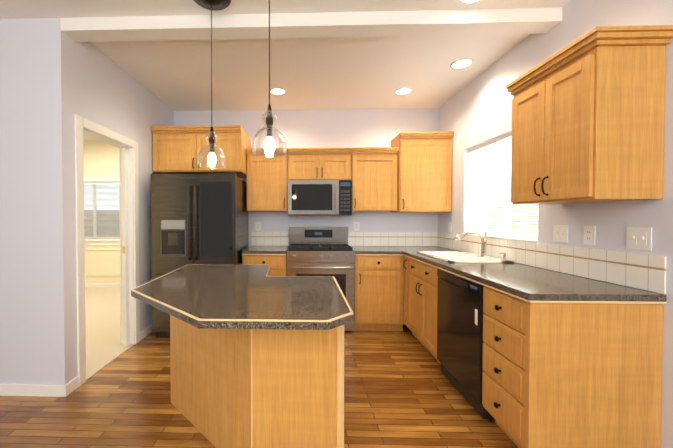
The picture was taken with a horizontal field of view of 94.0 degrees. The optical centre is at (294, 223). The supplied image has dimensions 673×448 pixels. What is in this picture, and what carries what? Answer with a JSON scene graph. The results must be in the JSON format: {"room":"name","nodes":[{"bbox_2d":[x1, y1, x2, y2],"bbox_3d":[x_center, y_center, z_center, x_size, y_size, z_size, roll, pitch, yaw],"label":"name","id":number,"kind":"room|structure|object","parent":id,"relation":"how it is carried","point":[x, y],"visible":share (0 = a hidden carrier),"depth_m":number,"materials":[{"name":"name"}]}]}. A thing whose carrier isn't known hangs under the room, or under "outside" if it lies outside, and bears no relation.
{"room":"kitchen","nodes":[
{"label":"kitchen","id":0,"kind":"room"},
{"bbox_2d":[0,18,48,383],"bbox_3d":[-3.894,-0.103,2.345,4.260,2.690,0.120,0,1,2],"label":"wall","id":1,"kind":"structure","parent":0,"point":[23,302],"depth_m":2.22,"materials":[{"name":"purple paint"}]},
{"bbox_2d":[0,382,68,396],"bbox_3d":[-3.831,1.201,2.298,4.393,0.085,0.012,0,1,2],"label":"baseboard","id":2,"kind":"structure","parent":1,"relation":"attached to","point":[48,390],"depth_m":2.23,"materials":[{"name":"white wood"}]},
{"bbox_2d":[83,140,119,282],"bbox_3d":[-3.728,-0.160,5.751,4.380,2.690,0.120,0,1,2],"label":"wall","id":3,"kind":"structure","parent":0,"point":[101,158],"depth_m":5.68,"materials":[{"name":"beige paint"}]},
{"bbox_2d":[84,177,119,275],"bbox_3d":[-3.572,0.066,5.723,1.785,1.799,0.135,0,1,2],"label":"window","id":4,"kind":"structure","parent":3,"relation":"in","point":[95,212],"depth_m":5.72,"materials":[{"name":"white glass"}]},
{"bbox_2d":[85,283,119,287],"bbox_3d":[-3.795,1.143,5.708,4.250,0.085,0.013,0,1,2],"label":"baseboard","id":5,"kind":"structure","parent":3,"relation":"attached to","point":[91,285],"depth_m":5.69,"materials":[{"name":"white wood"}]},
{"bbox_2d":[44,18,173,384],"bbox_3d":[-1.678,-0.117,3.171,0.120,2.690,1.910,0,1,2],"label":"wall","id":6,"kind":"structure","parent":0,"point":[90,81],"depth_m":2.30,"materials":[{"name":"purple paint"}]},
{"bbox_2d":[74,114,139,386],"bbox_3d":[-1.693,0.207,2.777,0.159,2.055,0.870,0,1,2],"label":"door frame","id":7,"kind":"structure","parent":6,"relation":"attached to","point":[86,127],"depth_m":2.72,"materials":[{"name":"white wood"}]},
{"bbox_2d":[121,147,129,345],"bbox_3d":[-1.680,0.239,3.100,0.036,1.964,0.059,0,1,2],"label":"pocket door","id":8,"kind":"structure","parent":6,"relation":"in","point":[125,250],"depth_m":3.08,"materials":[{"name":"white wood"}]},
{"bbox_2d":[140,324,151,340],"bbox_3d":[-1.595,1.177,3.688,0.012,0.085,0.915,0,1,2],"label":"baseboard","id":9,"kind":"structure","parent":6,"relation":"attached to","point":[148,330],"depth_m":3.35,"materials":[{"name":"white wood"}]},
{"bbox_2d":[85,287,133,379],"bbox_3d":[-3.780,1.239,4.130,4.380,0.066,3.410,0,1,2],"label":"floor carpet","id":10,"kind":"object","parent":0,"point":[104,346],"visible":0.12,"depth_m":3.59,"materials":[{"name":"beige carpet"}]},
{"bbox_2d":[0,325,517,447],"bbox_3d":[-0.982,1.304,0.487,10.200,0.060,7.520,0,1,2],"label":"floor","id":11,"kind":"structure","parent":0,"point":[401,390],"depth_m":2.09,"materials":[{"name":"brown wood"}]},
{"bbox_2d":[151,172,248,337],"bbox_3d":[-1.054,0.342,3.645,0.898,1.757,0.839,0,1,2],"label":"refrigerator","id":12,"kind":"object","parent":11,"relation":"on","point":[199,218],"visible":0.6,"depth_m":3.27,"materials":[{"name":"black metal"}]},
{"bbox_2d":[131,264,352,447],"bbox_3d":[-0.320,0.800,1.860,1.135,0.900,1.350,0,1,2],"label":"kitchen island","id":13,"kind":"object","parent":11,"relation":"on","point":[256,356],"depth_m":1.49,"materials":[{"name":"brown wood"}]},
{"bbox_2d":[191,320,352,323],"bbox_3d":[-0.320,0.368,1.852,1.152,0.033,1.372,0,1,2],"label":"trim","id":14,"kind":"structure","parent":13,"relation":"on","point":[192,321],"depth_m":1.16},
{"bbox_2d":[242,253,286,275],"bbox_3d":[-0.329,0.779,3.766,0.496,0.878,0.662,0,1,2],"label":"base cabinet","id":15,"kind":"object","parent":11,"relation":"on","point":[278,263],"visible":0.23,"depth_m":3.47,"materials":[{"name":"brown wood"}]},
{"bbox_2d":[242,246,288,254],"bbox_3d":[-0.329,0.326,3.769,0.496,0.045,0.642,0,1,2],"label":"countertop","id":16,"kind":"structure","parent":15,"relation":"on","point":[252,250],"depth_m":3.49,"materials":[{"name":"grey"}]},
{"bbox_2d":[287,227,354,331],"bbox_3d":[0.300,0.637,3.729,0.756,1.165,0.688,0,1,2],"label":"range","id":17,"kind":"object","parent":11,"relation":"on","point":[320,251],"visible":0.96,"depth_m":3.45,"materials":[{"name":"silver metal"}]},
{"bbox_2d":[354,254,404,330],"bbox_3d":[0.958,0.780,3.726,0.550,0.878,0.662,0,1,2],"label":"base cabinet","id":18,"kind":"object","parent":11,"relation":"on","point":[379,292],"visible":0.85,"depth_m":3.44,"materials":[{"name":"brown wood"}]},
{"bbox_2d":[351,246,401,254],"bbox_3d":[0.938,0.327,3.724,0.510,0.045,0.653,0,1,2],"label":"countertop","id":19,"kind":"structure","parent":18,"relation":"on","point":[359,250],"depth_m":3.49,"materials":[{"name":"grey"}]},
{"bbox_2d":[403,256,439,362],"bbox_3d":[1.506,0.792,3.001,0.627,0.878,0.897,0,1,2],"label":"base cabinet","id":20,"kind":"object","parent":11,"relation":"on","point":[420,297],"visible":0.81,"depth_m":2.89,"materials":[{"name":"brown wood"}]},
{"bbox_2d":[398,246,666,303],"bbox_3d":[1.490,0.343,2.761,0.646,0.045,2.543,0,1,2],"label":"countertop","id":21,"kind":"structure","parent":20,"relation":"on","point":[528,284],"depth_m":1.74,"materials":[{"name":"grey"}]},
{"bbox_2d":[417,251,513,262],"bbox_3d":[1.536,0.410,2.910,0.510,0.211,0.760,0,1,2],"label":"sink","id":22,"kind":"object","parent":21,"relation":"in","point":[458,257],"visible":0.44,"depth_m":2.89,"materials":[{"name":"white ceramic"}]},
{"bbox_2d":[499,252,506,260],"bbox_3d":[1.717,0.275,2.562,0.065,0.070,0.040,0,1,2],"label":"soap dispenser","id":23,"kind":"object","parent":22,"relation":"on","point":[504,255],"visible":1,"depth_m":2.55,"materials":[{"name":"silver metal"}]},
{"bbox_2d":[453,228,487,256],"bbox_3d":[1.617,0.176,2.841,0.312,0.258,0.103,0,1,2],"label":"faucet","id":24,"kind":"object","parent":21,"relation":"on","point":[483,247],"visible":1,"depth_m":2.85,"materials":[{"name":"silver metal"}]},
{"bbox_2d":[437,269,493,421],"bbox_3d":[1.464,0.811,2.242,0.608,0.866,0.620,0,1,2],"label":"dishwasher","id":25,"kind":"object","parent":11,"relation":"on","point":[460,313],"visible":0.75,"depth_m":2.17,"materials":[{"name":"black plastic"}]},
{"bbox_2d":[482,286,663,447],"bbox_3d":[1.452,0.814,1.720,0.657,0.878,0.420,0,1,2],"label":"base cabinet","id":26,"kind":"object","parent":11,"relation":"on","point":[571,375],"visible":1,"depth_m":1.51,"materials":[{"name":"brown wood"}]},
{"bbox_2d":[0,0,570,140],"bbox_3d":[-0.958,-1.479,1.190,10.200,0.100,9.020,0,1,2],"label":"ceiling","id":27,"kind":"structure","parent":0,"point":[376,72],"depth_m":2.77,"materials":[{"name":"white paint"}]},
{"bbox_2d":[194,0,230,168],"bbox_3d":[-0.528,-0.902,1.986,0.250,1.080,0.250,0,1,2],"label":"pendant light","id":28,"kind":"object","parent":27,"relation":"hanging from","point":[214,5],"visible":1,"depth_m":1.98,"materials":[{"name":"clear glass"}]},
{"bbox_2d":[252,0,286,156],"bbox_3d":[-0.128,-0.895,1.594,0.250,1.080,0.250,0,1,2],"label":"pendant light","id":29,"kind":"object","parent":27,"relation":"hanging from","point":[269,127],"visible":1,"depth_m":1.59,"materials":[{"name":"clear glass"}]},
{"bbox_2d":[270,88,286,94],"bbox_3d":[-0.184,-1.463,3.467,0.196,0.007,0.196,0,1,2],"label":"recessed light","id":30,"kind":"object","parent":27,"relation":"in","point":[277,91],"visible":0.94,"depth_m":3.47,"materials":[{"name":"white"}]},
{"bbox_2d":[394,88,412,94],"bbox_3d":[1.214,-1.463,3.464,0.196,0.007,0.196,0,1,2],"label":"recessed light","id":31,"kind":"object","parent":27,"relation":"in","point":[402,91],"visible":1,"depth_m":3.47,"materials":[{"name":"white"}]},
{"bbox_2d":[450,58,473,68],"bbox_3d":[1.529,-1.452,2.844,0.196,0.007,0.196,0,1,2],"label":"recessed light","id":32,"kind":"object","parent":27,"relation":"in","point":[462,63],"visible":1,"depth_m":2.84,"materials":[{"name":"white"}]},
{"bbox_2d":[457,0,481,4],"bbox_3d":[1.133,-1.438,1.956,0.196,0.007,0.196,0,1,2],"label":"recessed light","id":33,"kind":"object","parent":27,"relation":"in","point":[466,2],"visible":1,"depth_m":2.02,"materials":[{"name":"white"}]},
{"bbox_2d":[174,108,438,246],"bbox_3d":[0.160,-0.133,4.129,3.734,2.690,0.120,0,1,2],"label":"wall","id":34,"kind":"structure","parent":0,"point":[330,128],"depth_m":4.04,"materials":[{"name":"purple paint"}]},
{"bbox_2d":[150,125,250,177],"bbox_3d":[-1.086,-0.832,3.768,1.008,0.500,0.652,0,1,2],"label":"upper cabinet","id":35,"kind":"object","parent":34,"relation":"attached to","point":[176,149],"visible":0.83,"depth_m":3.48,"materials":[{"name":"brown wood"}]},
{"bbox_2d":[255,222,260,230],"bbox_3d":[-0.478,0.043,4.087,0.072,0.115,0.007,0,1,2],"label":"electrical outlet plate","id":36,"kind":"object","parent":34,"relation":"attached to","point":[257,226],"visible":1,"depth_m":4.08,"materials":[{"name":"white plastic"}]},
{"bbox_2d":[246,148,287,211],"bbox_3d":[-0.325,-0.521,3.889,0.498,0.746,0.372,0,1,2],"label":"upper cabinet","id":37,"kind":"object","parent":34,"relation":"attached to","point":[267,183],"visible":0.96,"depth_m":3.75,"materials":[{"name":"brown wood"}]},
{"bbox_2d":[251,232,288,245],"bbox_3d":[-0.318,0.206,4.084,0.496,0.180,0.009,0,1,2],"label":"tile backsplash","id":38,"kind":"structure","parent":34,"relation":"attached to","point":[257,238],"depth_m":4.08,"materials":[{"name":"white tile"}]},
{"bbox_2d":[288,148,351,179],"bbox_3d":[0.305,-0.703,3.867,0.756,0.380,0.372,0,1,2],"label":"upper cabinet","id":39,"kind":"object","parent":34,"relation":"attached to","point":[319,163],"visible":0.98,"depth_m":3.72,"materials":[{"name":"brown wood"}]},
{"bbox_2d":[288,180,351,215],"bbox_3d":[0.304,-0.301,3.833,0.752,0.416,0.453,0,1,2],"label":"over-the-range microwave","id":40,"kind":"object","parent":39,"relation":"attached to","point":[319,197],"visible":1,"depth_m":3.65,"materials":[{"name":"silver metal"}]},
{"bbox_2d":[354,222,359,230],"bbox_3d":[0.811,0.044,4.047,0.072,0.115,0.007,0,1,2],"label":"electrical outlet plate","id":41,"kind":"object","parent":34,"relation":"attached to","point":[356,226],"visible":1,"depth_m":4.04,"materials":[{"name":"white plastic"}]},
{"bbox_2d":[351,147,398,210],"bbox_3d":[0.961,-0.520,3.849,0.548,0.746,0.372,0,1,2],"label":"upper cabinet","id":42,"kind":"object","parent":34,"relation":"attached to","point":[374,174],"visible":0.98,"depth_m":3.71,"materials":[{"name":"brown wood"}]},
{"bbox_2d":[348,232,434,245],"bbox_3d":[1.263,0.207,4.035,1.140,0.180,0.009,0,1,2],"label":"tile backsplash","id":43,"kind":"structure","parent":34,"relation":"attached to","point":[354,238],"depth_m":4.03,"materials":[{"name":"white tile"}]},
{"bbox_2d":[60,8,561,41],"bbox_3d":[0.076,-1.401,2.209,3.444,0.090,0.140,0,1,2],"label":"header beam","id":44,"kind":"structure","parent":0,"point":[365,24],"depth_m":2.17,"materials":[{"name":"white paint"}]},
{"bbox_2d":[438,0,672,447],"bbox_3d":[1.898,-0.109,2.700,0.170,2.690,2.630,0,1,2],"label":"wall","id":45,"kind":"structure","parent":0,"point":[476,111],"depth_m":1.94,"materials":[{"name":"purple paint"}]},
{"bbox_2d":[390,131,453,212],"bbox_3d":[1.542,-0.595,3.805,0.608,0.925,0.422,0,1,2],"label":"upper cabinet","id":46,"kind":"object","parent":45,"relation":"attached to","point":[424,172],"visible":1,"depth_m":3.64,"materials":[{"name":"brown wood"}]},
{"bbox_2d":[448,222,451,231],"bbox_3d":[1.839,0.050,3.680,0.007,0.115,0.072,0,1,2],"label":"electrical outlet plate","id":47,"kind":"object","parent":45,"relation":"attached to","point":[449,226],"visible":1,"depth_m":3.67,"materials":[{"name":"white plastic"}]},
{"bbox_2d":[463,138,537,241],"bbox_3d":[1.887,-0.326,2.829,0.162,0.920,1.075,0,1,2],"label":"kitchen window","id":48,"kind":"structure","parent":45,"relation":"in","point":[476,226],"depth_m":2.83,"materials":[{"name":"white"}]},
{"bbox_2d":[468,131,537,239],"bbox_3d":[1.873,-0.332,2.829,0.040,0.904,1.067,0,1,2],"label":"window blinds","id":49,"kind":"object","parent":48,"relation":"attached to","point":[499,139],"visible":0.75,"depth_m":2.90,"materials":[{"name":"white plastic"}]},
{"bbox_2d":[435,232,666,293],"bbox_3d":[1.809,0.228,2.752,0.009,0.180,2.538,0,1,2],"label":"tile backsplash","id":50,"kind":"structure","parent":45,"relation":"attached to","point":[642,271],"depth_m":1.94,"materials":[{"name":"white tile"}]},
{"bbox_2d":[553,225,567,242],"bbox_3d":[1.787,0.070,2.095,0.012,0.115,0.118,0,1,2],"label":"switch plate","id":51,"kind":"object","parent":45,"relation":"attached to","point":[560,233],"visible":1,"depth_m":2.09,"materials":[{"name":"white plastic"}]},
{"bbox_2d":[506,25,672,203],"bbox_3d":[1.596,-0.519,1.770,0.372,0.798,0.652,0,1,2],"label":"upper cabinet","id":52,"kind":"object","parent":45,"relation":"attached to","point":[588,112],"visible":1,"depth_m":1.51,"materials":[{"name":"brown wood"}]},
{"bbox_2d":[584,226,595,244],"bbox_3d":[1.783,0.074,1.882,0.007,0.115,0.072,0,1,2],"label":"electrical outlet plate","id":53,"kind":"object","parent":45,"relation":"attached to","point":[589,234],"visible":1,"depth_m":1.88,"materials":[{"name":"white plastic"}]},
{"bbox_2d":[626,227,651,250],"bbox_3d":[1.772,0.079,1.605,0.012,0.115,0.118,0,1,2],"label":"switch plate","id":54,"kind":"object","parent":45,"relation":"attached to","point":[639,238],"visible":1,"depth_m":1.60,"materials":[{"name":"white plastic"}]},
{"label":"outside","id":55,"kind":"structure","parent":0,"visible":0},
{"bbox_2d":[84,184,119,234],"bbox_3d":[-3.885,-0.583,6.800,6.000,4.500,0.420,0,1,2],"label":"sky","id":56,"kind":"structure","parent":55,"point":[91,208],"depth_m":6.99,"materials":[{"name":"grey"}]}
]}

